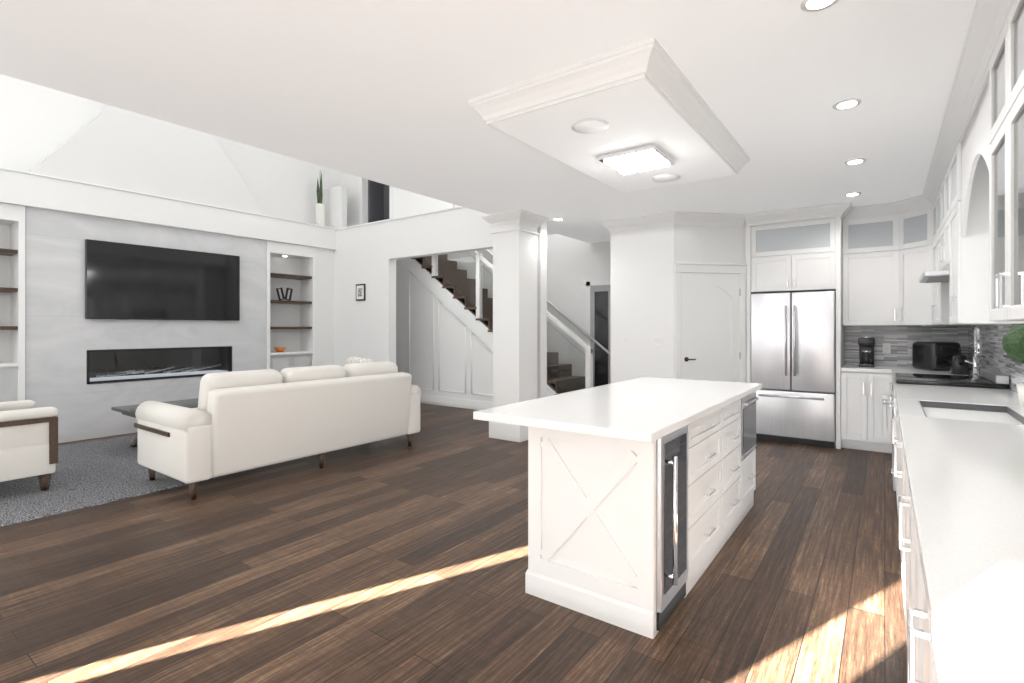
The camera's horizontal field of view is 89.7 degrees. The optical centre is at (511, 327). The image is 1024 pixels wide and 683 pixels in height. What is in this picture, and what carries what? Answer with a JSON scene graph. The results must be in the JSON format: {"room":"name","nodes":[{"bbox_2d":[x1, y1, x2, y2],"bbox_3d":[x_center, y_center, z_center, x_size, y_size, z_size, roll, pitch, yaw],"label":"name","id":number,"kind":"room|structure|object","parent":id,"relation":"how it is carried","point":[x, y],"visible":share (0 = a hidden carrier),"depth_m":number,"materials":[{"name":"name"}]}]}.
{"room":"kitchen and living room","nodes":[
{"label":"kitchen and living room","id":0,"kind":"room"},
{"bbox_2d":[25,207,265,442],"bbox_3d":[-4.861,-0.010,7.099,0.400,2.740,2.800,0,0,36],"label":"tiled wall","id":1,"kind":"structure","parent":0,"point":[63,335],"depth_m":6.37,"materials":[{"name":"white tile"}]},
{"bbox_2d":[87,346,231,383],"bbox_3d":[-4.839,0.480,7.101,0.392,0.412,1.722,0,0,36],"label":"fireplace insert","id":2,"kind":"object","parent":1,"relation":"in","point":[113,365],"visible":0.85,"depth_m":6.90,"materials":[{"name":"black metal"},{"name":"clear glass"}]},
{"bbox_2d":[85,239,239,320],"bbox_3d":[-4.647,-0.595,7.005,0.048,0.970,1.840,0,0,36],"label":"screen","id":3,"kind":"object","parent":1,"relation":"attached to","point":[131,281],"visible":1,"depth_m":6.87,"materials":[{"name":"black glass"}]},
{"bbox_2d":[0,74,341,223],"bbox_3d":[-4.840,-1.440,7.639,0.200,5.600,12.300,0,0,36],"label":"wall","id":4,"kind":"structure","parent":0,"point":[39,124],"depth_m":6.57,"materials":[{"name":"white paint"}]},
{"bbox_2d":[29,106,333,365],"bbox_3d":[-5.691,-1.440,5.934,0.420,5.600,8.140,0,0,36],"label":"wall","id":5,"kind":"structure","parent":0,"point":[113,146],"depth_m":6.95,"materials":[{"name":"white paint"}]},
{"bbox_2d":[0,167,336,249],"bbox_3d":[-5.663,-1.570,5.914,0.490,0.380,8.140,0,0,36],"label":"beam","id":6,"kind":"structure","parent":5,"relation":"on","point":[30,189],"depth_m":6.76,"materials":[{"name":"white"}]},
{"bbox_2d":[316,172,323,225],"bbox_3d":[-3.378,-2.267,9.062,0.110,1.014,0.110,0,0,36],"label":"vase","id":7,"kind":"object","parent":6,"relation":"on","point":[319,213],"visible":0.83,"depth_m":9.04,"materials":[{"name":"white ceramic"}]},
{"bbox_2d":[342,172,452,226],"bbox_3d":[-1.965,-2.965,9.138,2.700,2.550,0.500,0,0,36],"label":"wall","id":8,"kind":"structure","parent":0,"point":[376,201],"depth_m":9.46,"materials":[{"name":"white paint"}]},
{"bbox_2d":[359,177,392,223],"bbox_3d":[-2.421,-2.755,9.147,0.910,2.130,0.020,0,0,36],"label":"trim","id":9,"kind":"structure","parent":8,"relation":"attached to","point":[361,201],"depth_m":9.36,"materials":[{"name":"white wood"}]},
{"bbox_2d":[322,185,546,397],"bbox_3d":[-1.511,-0.570,8.026,4.740,3.860,0.190,0,0,36],"label":"wall","id":10,"kind":"structure","parent":0,"point":[369,254],"depth_m":8.36,"materials":[{"name":"white paint"}]},
{"bbox_2d":[356,284,365,300],"bbox_3d":[-2.550,-0.600,8.671,0.240,0.280,0.022,0,0,36],"label":"picture frame","id":11,"kind":"object","parent":10,"relation":"attached to","point":[360,292],"visible":0.98,"depth_m":8.65,"materials":[{"name":"black"}]},
{"bbox_2d":[0,403,906,682],"bbox_3d":[-1.073,1.420,4.912,9.700,0.120,12.500,0,0,36],"label":"floor","id":12,"kind":"structure","parent":0,"point":[392,561],"depth_m":2.73,"materials":[{"name":"brown wood"}]},
{"bbox_2d":[0,203,24,401],"bbox_3d":[-5.925,-0.009,5.597,0.417,2.737,0.868,0,0,36],"label":"bookcase","id":13,"kind":"object","parent":12,"relation":"on","point":[12,302],"visible":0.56,"depth_m":5.82,"materials":[{"name":"white wood"}]},
{"bbox_2d":[0,434,406,526],"bbox_3d":[-3.845,1.354,5.450,2.846,0.012,4.946,0,0,36],"label":"shag rug","id":14,"kind":"object","parent":12,"relation":"on","point":[92,473],"visible":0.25,"depth_m":4.50,"materials":[{"name":"grey carpet"}]},
{"bbox_2d":[0,400,57,490],"bbox_3d":[-4.383,0.885,4.177,0.852,0.922,0.906,0,0,36],"label":"armchair","id":15,"kind":"object","parent":14,"relation":"on","point":[28,439],"visible":1,"depth_m":4.17,"materials":[{"name":"fabric"}]},
{"bbox_2d":[111,398,198,446],"bbox_3d":[-3.774,1.118,6.127,0.800,0.456,1.400,0,0,36],"label":"coffee table","id":16,"kind":"object","parent":14,"relation":"on","point":[129,410],"visible":0.21,"depth_m":5.84,"materials":[{"name":"black stone"}]},
{"bbox_2d":[134,357,420,499],"bbox_3d":[-2.165,0.849,5.246,1.081,1.022,2.508,0,0,36],"label":"sofa","id":17,"kind":"object","parent":12,"relation":"on","point":[236,421],"visible":1,"depth_m":4.54,"materials":[{"name":"fabric"}]},
{"bbox_2d":[266,241,315,372],"bbox_3d":[-3.767,-0.009,8.578,0.417,2.737,0.868,0,0,36],"label":"bookcase","id":18,"kind":"object","parent":12,"relation":"on","point":[291,326],"visible":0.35,"depth_m":8.73,"materials":[{"name":"white wood"}]},
{"bbox_2d":[274,347,285,351],"bbox_3d":[-3.812,0.357,8.463,0.200,0.075,0.200,0,0,36],"label":"decorative bowl","id":19,"kind":"object","parent":18,"relation":"in","point":[279,349],"visible":1,"depth_m":8.41,"materials":[{"name":"orange ceramic"}]},
{"bbox_2d":[276,287,292,300],"bbox_3d":[-3.780,-0.563,8.557,0.040,0.216,0.277,0,0,36],"label":"decorative sculpture","id":20,"kind":"object","parent":18,"relation":"in","point":[282,293],"visible":0.94,"depth_m":8.56,"materials":[{"name":"black metal"}]},
{"bbox_2d":[396,249,610,409],"bbox_3d":[-0.270,-0.700,8.911,4.211,4.120,0.960,0,0,36],"label":"staircase","id":21,"kind":"structure","parent":12,"relation":"on","point":[444,329],"depth_m":8.85,"materials":[{"name":"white wood"}]},
{"bbox_2d":[481,209,548,441],"bbox_3d":[0.041,-0.015,6.452,0.616,2.750,0.616,0,0,36],"label":"column","id":22,"kind":"structure","parent":12,"relation":"on","point":[514,233],"depth_m":6.29,"materials":[{"name":"white paint"}]},
{"bbox_2d":[521,389,759,638],"bbox_3d":[0.998,0.915,3.289,0.752,0.890,2.132,0,0,36],"label":"kitchen island","id":23,"kind":"object","parent":12,"relation":"on","point":[641,497],"depth_m":2.48,"materials":[{"name":"white wood"}]},
{"bbox_2d":[473,377,760,444],"bbox_3d":[0.865,0.450,3.318,0.950,0.040,2.330,0,0,36],"label":"island countertop","id":24,"kind":"structure","parent":23,"relation":"on","point":[643,409],"depth_m":2.75,"materials":[{"name":"white stone"}]},
{"bbox_2d":[751,291,835,447],"bbox_3d":[3.447,0.470,6.284,0.875,1.780,0.717,0,0,36],"label":"refrigerator","id":25,"kind":"object","parent":12,"relation":"on","point":[793,353],"visible":0.88,"depth_m":6.01,"materials":[{"name":"grey metal"}]},
{"bbox_2d":[747,217,843,448],"bbox_3d":[3.480,0.054,6.329,0.979,2.612,0.659,0,0,36],"label":"tall cabinet","id":26,"kind":"object","parent":12,"relation":"on","point":[801,256],"visible":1,"depth_m":6.06,"materials":[{"name":"white wood"}]},
{"bbox_2d":[841,372,860,449],"bbox_3d":[4.008,0.923,5.961,0.303,0.874,0.636,0,0,36],"label":"base cabinet","id":27,"kind":"object","parent":12,"relation":"on","point":[850,381],"depth_m":5.75,"materials":[{"name":"white wood"}]},
{"bbox_2d":[861,372,884,452],"bbox_3d":[4.143,0.923,5.827,0.302,0.874,0.694,0,0,36],"label":"base cabinet","id":28,"kind":"object","parent":12,"relation":"on","point":[872,383],"depth_m":5.63,"materials":[{"name":"white wood"}]},
{"bbox_2d":[841,364,892,371],"bbox_3d":[4.068,0.466,5.910,0.461,0.040,0.647,0,0,36],"label":"countertop","id":29,"kind":"structure","parent":28,"relation":"on","point":[846,368],"depth_m":5.71,"materials":[{"name":"white stone"}]},
{"bbox_2d":[858,337,874,366],"bbox_3d":[4.091,0.274,5.942,0.156,0.345,0.215,0,0,36],"label":"coffee maker","id":30,"kind":"object","parent":29,"relation":"on","point":[866,351],"visible":1,"depth_m":5.89,"materials":[{"name":"black plastic"}]},
{"bbox_2d":[889,366,979,376],"bbox_3d":[4.259,0.466,5.195,0.687,0.040,1.582,0,0,36],"label":"countertop","id":31,"kind":"structure","parent":28,"relation":"on","point":[895,370],"depth_m":5.28,"materials":[{"name":"stone"}]},
{"bbox_2d":[912,341,960,370],"bbox_3d":[4.507,0.296,5.442,0.300,0.300,0.390,0,0,1],"label":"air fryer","id":32,"kind":"object","parent":31,"relation":"on","point":[933,355],"visible":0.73,"depth_m":5.34,"materials":[{"name":"black plastic"}]},
{"bbox_2d":[964,326,981,375],"bbox_3d":[4.073,0.213,4.540,0.109,0.466,0.252,0,0,36],"label":"spring faucet","id":33,"kind":"object","parent":31,"relation":"on","point":[977,342],"visible":0.92,"depth_m":4.58,"materials":[{"name":"silver metal"}]},
{"bbox_2d":[885,372,892,452],"bbox_3d":[4.190,0.923,5.123,0.714,0.874,0.548,0,0,36],"label":"base cabinet","id":34,"kind":"object","parent":12,"relation":"on","point":[888,375],"depth_m":5.55,"materials":[{"name":"white wood"}]},
{"bbox_2d":[893,396,896,495],"bbox_3d":[2.767,0.923,3.125,0.677,0.874,0.986,0,0,36],"label":"base cabinet","id":35,"kind":"object","parent":12,"relation":"on","point":[894,405],"depth_m":3.30,"materials":[{"name":"white wood"}]},
{"bbox_2d":[897,424,900,553],"bbox_3d":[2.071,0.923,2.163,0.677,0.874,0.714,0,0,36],"label":"base cabinet","id":36,"kind":"object","parent":12,"relation":"on","point":[898,425],"depth_m":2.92,"materials":[{"name":"white wood"}]},
{"bbox_2d":[901,448,908,682],"bbox_3d":[1.631,0.923,1.556,0.677,0.874,1.015,0,0,36],"label":"base cabinet","id":37,"kind":"object","parent":12,"relation":"on","point":[904,479],"depth_m":2.07,"materials":[{"name":"white wood"}]},
{"bbox_2d":[909,500,932,682],"bbox_3d":[1.104,0.923,0.827,0.677,0.874,1.014,0,0,36],"label":"base cabinet","id":38,"kind":"object","parent":12,"relation":"on","point":[920,642],"depth_m":1.34,"materials":[{"name":"white wood"}]},
{"bbox_2d":[894,384,1023,682],"bbox_3d":[1.367,0.466,1.199,0.687,0.040,6.747,0,0,36],"label":"countertop","id":39,"kind":"structure","parent":38,"relation":"on","point":[966,477],"depth_m":1.15,"materials":[{"name":"white stone"}]},
{"bbox_2d":[921,400,1023,423],"bbox_3d":[2.458,0.578,2.764,0.423,0.256,0.785,0,0,36],"label":"sink","id":40,"kind":"object","parent":39,"relation":"in","point":[1002,413],"depth_m":2.96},
{"bbox_2d":[1002,324,1023,407],"bbox_3d":[2.897,0.205,2.870,0.245,0.482,0.246,0,0,36],"label":"topiary plant","id":41,"kind":"object","parent":39,"relation":"on","point":[1013,343],"visible":1,"depth_m":2.87,"materials":[{"name":"green plant"}]},
{"bbox_2d":[933,660,936,682],"bbox_3d":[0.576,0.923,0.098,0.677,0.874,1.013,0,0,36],"label":"base cabinet","id":42,"kind":"object","parent":12,"relation":"on","point":[934,661],"depth_m":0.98,"materials":[{"name":"white wood"}]},
{"bbox_2d":[882,369,1008,490],"bbox_3d":[3.532,0.843,4.271,0.754,0.994,0.758,0,0,36],"label":"range","id":43,"kind":"object","parent":12,"relation":"on","point":[990,378],"visible":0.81,"depth_m":4.11,"materials":[{"name":"brushed steel"},{"name":"black glass"}]},
{"bbox_2d":[950,348,969,374],"bbox_3d":[4.297,0.321,4.938,0.150,0.251,0.210,0,0,36],"label":"kettle","id":44,"kind":"object","parent":43,"relation":"on","point":[959,366],"visible":1,"depth_m":4.92,"materials":[{"name":"black plastic"}]},
{"bbox_2d":[0,0,976,242],"bbox_3d":[0.732,-1.540,3.544,4.870,0.300,12.200,0,0,36],"label":"ceiling","id":45,"kind":"structure","parent":0,"point":[382,91],"depth_m":2.86,"materials":[{"name":"white paint"}]},
{"bbox_2d":[552,218,563,220],"bbox_3d":[0.589,-1.385,6.561,0.150,0.010,0.150,0,0,36],"label":"recessed light","id":46,"kind":"object","parent":45,"relation":"in","point":[557,219],"visible":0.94,"depth_m":6.55,"materials":[{"name":"white"}]},
{"bbox_2d":[800,0,838,11],"bbox_3d":[1.305,-1.385,2.178,0.150,0.010,0.150,0,0,36],"label":"recessed light","id":47,"kind":"object","parent":45,"relation":"in","point":[812,5],"visible":1,"depth_m":2.20,"materials":[{"name":"white plastic"}]},
{"bbox_2d":[833,98,861,109],"bbox_3d":[2.074,-1.385,3.190,0.150,0.010,0.150,0,0,36],"label":"recessed light","id":48,"kind":"object","parent":45,"relation":"in","point":[847,103],"visible":0.94,"depth_m":3.18,"materials":[{"name":"white plastic"}]},
{"bbox_2d":[844,192,860,195],"bbox_3d":[3.528,-1.385,5.335,0.150,0.010,0.150,0,0,36],"label":"recessed light","id":49,"kind":"object","parent":45,"relation":"in","point":[853,194],"visible":0.96,"depth_m":5.32,"materials":[{"name":"white"}]},
{"bbox_2d":[844,158,865,164],"bbox_3d":[2.858,-1.385,4.289,0.150,0.010,0.150,0,0,36],"label":"recessed light","id":50,"kind":"object","parent":45,"relation":"in","point":[855,161],"visible":1,"depth_m":4.27,"materials":[{"name":"white"}]},
{"bbox_2d":[453,204,610,353],"bbox_3d":[-0.048,-1.440,9.485,5.400,5.600,0.150,0,0,36],"label":"wall","id":51,"kind":"structure","parent":0,"point":[574,266],"depth_m":8.63,"materials":[{"name":"white paint"}]},
{"bbox_2d":[586,280,610,386],"bbox_3d":[1.429,0.300,8.309,0.510,2.120,0.017,0,0,36],"label":"door","id":52,"kind":"structure","parent":51,"relation":"in","point":[598,311],"depth_m":8.31,"materials":[{"name":"white wood"}]},
{"bbox_2d":[469,37,749,193],"bbox_3d":[0.843,-1.320,3.680,1.166,0.140,2.166,0,0,36],"label":"ceiling","id":53,"kind":"structure","parent":0,"point":[641,93],"depth_m":3.10,"materials":[{"name":"white paint"}]},
{"bbox_2d":[571,118,608,133],"bbox_3d":[0.482,-1.246,3.182,0.230,0.009,0.230,0,0,36],"label":"ceiling speaker","id":54,"kind":"object","parent":53,"relation":"attached to","point":[590,125],"visible":1,"depth_m":3.16,"materials":[{"name":"white plastic"}]},
{"bbox_2d":[598,144,674,174],"bbox_3d":[0.916,-1.225,3.781,0.420,0.050,0.420,0,0,36],"label":"led ceiling light","id":55,"kind":"object","parent":53,"relation":"attached to","point":[640,159],"visible":1,"depth_m":3.71,"materials":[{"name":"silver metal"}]},
{"bbox_2d":[652,174,679,181],"bbox_3d":[1.280,-1.246,4.283,0.230,0.009,0.230,0,0,36],"label":"ceiling speaker","id":56,"kind":"object","parent":53,"relation":"attached to","point":[665,177],"visible":1,"depth_m":4.26,"materials":[{"name":"white plastic"}]},
{"bbox_2d":[611,225,673,382],"bbox_3d":[1.664,-0.015,6.536,0.831,2.750,0.140,0,0,36],"label":"wall","id":57,"kind":"structure","parent":0,"point":[642,287],"depth_m":6.47,"materials":[{"name":"white paint"}]},
{"bbox_2d":[623,336,628,344],"bbox_3d":[1.460,0.160,6.592,0.075,0.120,0.009,0,0,36],"label":"switch plate","id":58,"kind":"object","parent":57,"relation":"attached to","point":[625,338],"depth_m":6.59,"materials":[{"name":"white plastic"}]},
{"bbox_2d":[653,336,661,345],"bbox_3d":[1.794,0.160,6.350,0.120,0.120,0.009,0,0,36],"label":"switch plate","id":59,"kind":"object","parent":57,"relation":"attached to","point":[657,340],"depth_m":6.35,"materials":[{"name":"white plastic"}]},
{"bbox_2d":[674,220,752,382],"bbox_3d":[2.642,-0.015,6.668,0.770,2.750,1.500,0,0,36],"label":"wall","id":60,"kind":"structure","parent":0,"point":[710,244],"depth_m":6.31,"materials":[{"name":"white paint"}]},
{"bbox_2d":[600,211,744,231],"bbox_3d":[2.042,-1.319,6.541,1.654,0.135,0.808,0,0,36],"label":"crown molding","id":61,"kind":"structure","parent":60,"relation":"attached to","point":[685,218],"depth_m":6.29,"materials":[{"name":"white wood"}]},
{"bbox_2d":[674,262,746,382],"bbox_3d":[2.432,0.282,6.277,0.944,2.155,0.063,0,0,-9],"label":"pantry door","id":62,"kind":"structure","parent":60,"relation":"in","point":[710,324],"depth_m":6.30,"materials":[{"name":"white wood"}]},
{"bbox_2d":[757,217,844,364],"bbox_3d":[4.254,-0.015,6.303,2.400,2.750,0.200,0,0,36],"label":"wall","id":63,"kind":"structure","parent":0,"point":[798,221],"depth_m":6.60,"materials":[{"name":"white paint"}]},
{"bbox_2d":[841,202,892,325],"bbox_3d":[4.192,-0.709,5.981,0.576,1.357,0.387,0,0,36],"label":"upper cabinet","id":64,"kind":"object","parent":63,"relation":"attached to","point":[867,229],"depth_m":5.88,"materials":[{"name":"white wood"}]},
{"bbox_2d":[844,325,963,366],"bbox_3d":[4.519,0.208,5.979,1.110,0.476,0.010,0,0,36],"label":"tile backsplash","id":65,"kind":"structure","parent":63,"relation":"attached to","point":[901,339],"depth_m":6.00,"materials":[{"name":"tile"}]},
{"bbox_2d":[883,343,890,353],"bbox_3d":[4.402,0.240,6.052,0.075,0.120,0.006,0,0,36],"label":"outlet","id":66,"kind":"object","parent":65,"relation":"attached to","point":[886,348],"visible":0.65,"depth_m":6.04,"materials":[{"name":"white plastic"}]},
{"bbox_2d":[893,192,924,324],"bbox_3d":[4.531,-0.709,5.560,0.674,1.357,0.673,0,0,36],"label":"upper cabinet","id":67,"kind":"object","parent":63,"relation":"attached to","point":[908,214],"depth_m":5.60,"materials":[{"name":"white wood"}]},
{"bbox_2d":[964,323,1023,391],"bbox_3d":[2.331,0.208,1.953,0.010,0.476,9.098,0,0,36],"label":"tile backsplash","id":68,"kind":"structure","parent":63,"relation":"attached to","point":[993,356],"depth_m":4.28,"materials":[{"name":"tile"}]},
{"bbox_3d":[2.125,-0.015,1.486,0.200,2.750,10.500,0,0,36],"label":"wall","id":69,"kind":"structure","parent":0,"visible":0},
{"bbox_2d":[937,168,941,269],"bbox_3d":[3.819,-0.944,4.298,0.347,0.887,0.494,0,0,36],"label":"upper cabinet","id":70,"kind":"object","parent":69,"relation":"attached to","point":[938,169],"depth_m":4.73,"materials":[{"name":"white wood"}]},
{"bbox_2d":[941,144,948,267],"bbox_3d":[3.596,-0.944,3.990,0.347,0.887,0.496,0,0,36],"label":"upper cabinet","id":71,"kind":"object","parent":69,"relation":"attached to","point":[944,159],"depth_m":4.20,"materials":[{"name":"white wood"}]},
{"bbox_2d":[919,264,948,282],"bbox_3d":[3.647,-0.449,4.188,0.496,0.097,0.754,0,0,36],"label":"range hood","id":72,"kind":"object","parent":71,"relation":"attached to","point":[941,275],"visible":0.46,"depth_m":4.08,"materials":[{"name":"metal"}]},
{"bbox_2d":[925,168,990,324],"bbox_3d":[4.213,-0.709,4.876,0.387,1.357,1.013,0,0,36],"label":"upper cabinet","id":73,"kind":"object","parent":69,"relation":"attached to","point":[934,292],"depth_m":5.26,"materials":[{"name":"white wood"}]},
{"bbox_2d":[945,116,984,323],"bbox_3d":[3.323,-0.709,3.613,0.347,1.357,0.547,0,0,36],"label":"upper cabinet","id":74,"kind":"object","parent":69,"relation":"attached to","point":[962,215],"depth_m":3.45,"materials":[{"name":"white wood"}]},
{"bbox_2d":[985,0,1020,323],"bbox_3d":[2.118,-0.709,1.948,0.347,1.357,0.956,0,0,36],"label":"upper cabinet","id":75,"kind":"object","parent":69,"relation":"attached to","point":[1003,34],"depth_m":2.16,"materials":[{"name":"white wood"}]},
{"bbox_2d":[1021,0,1023,322],"bbox_3d":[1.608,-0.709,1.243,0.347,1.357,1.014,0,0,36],"label":"upper cabinet","id":76,"kind":"object","parent":69,"relation":"attached to","point":[1022,1],"depth_m":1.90,"materials":[{"name":"white wood"}]}
]}

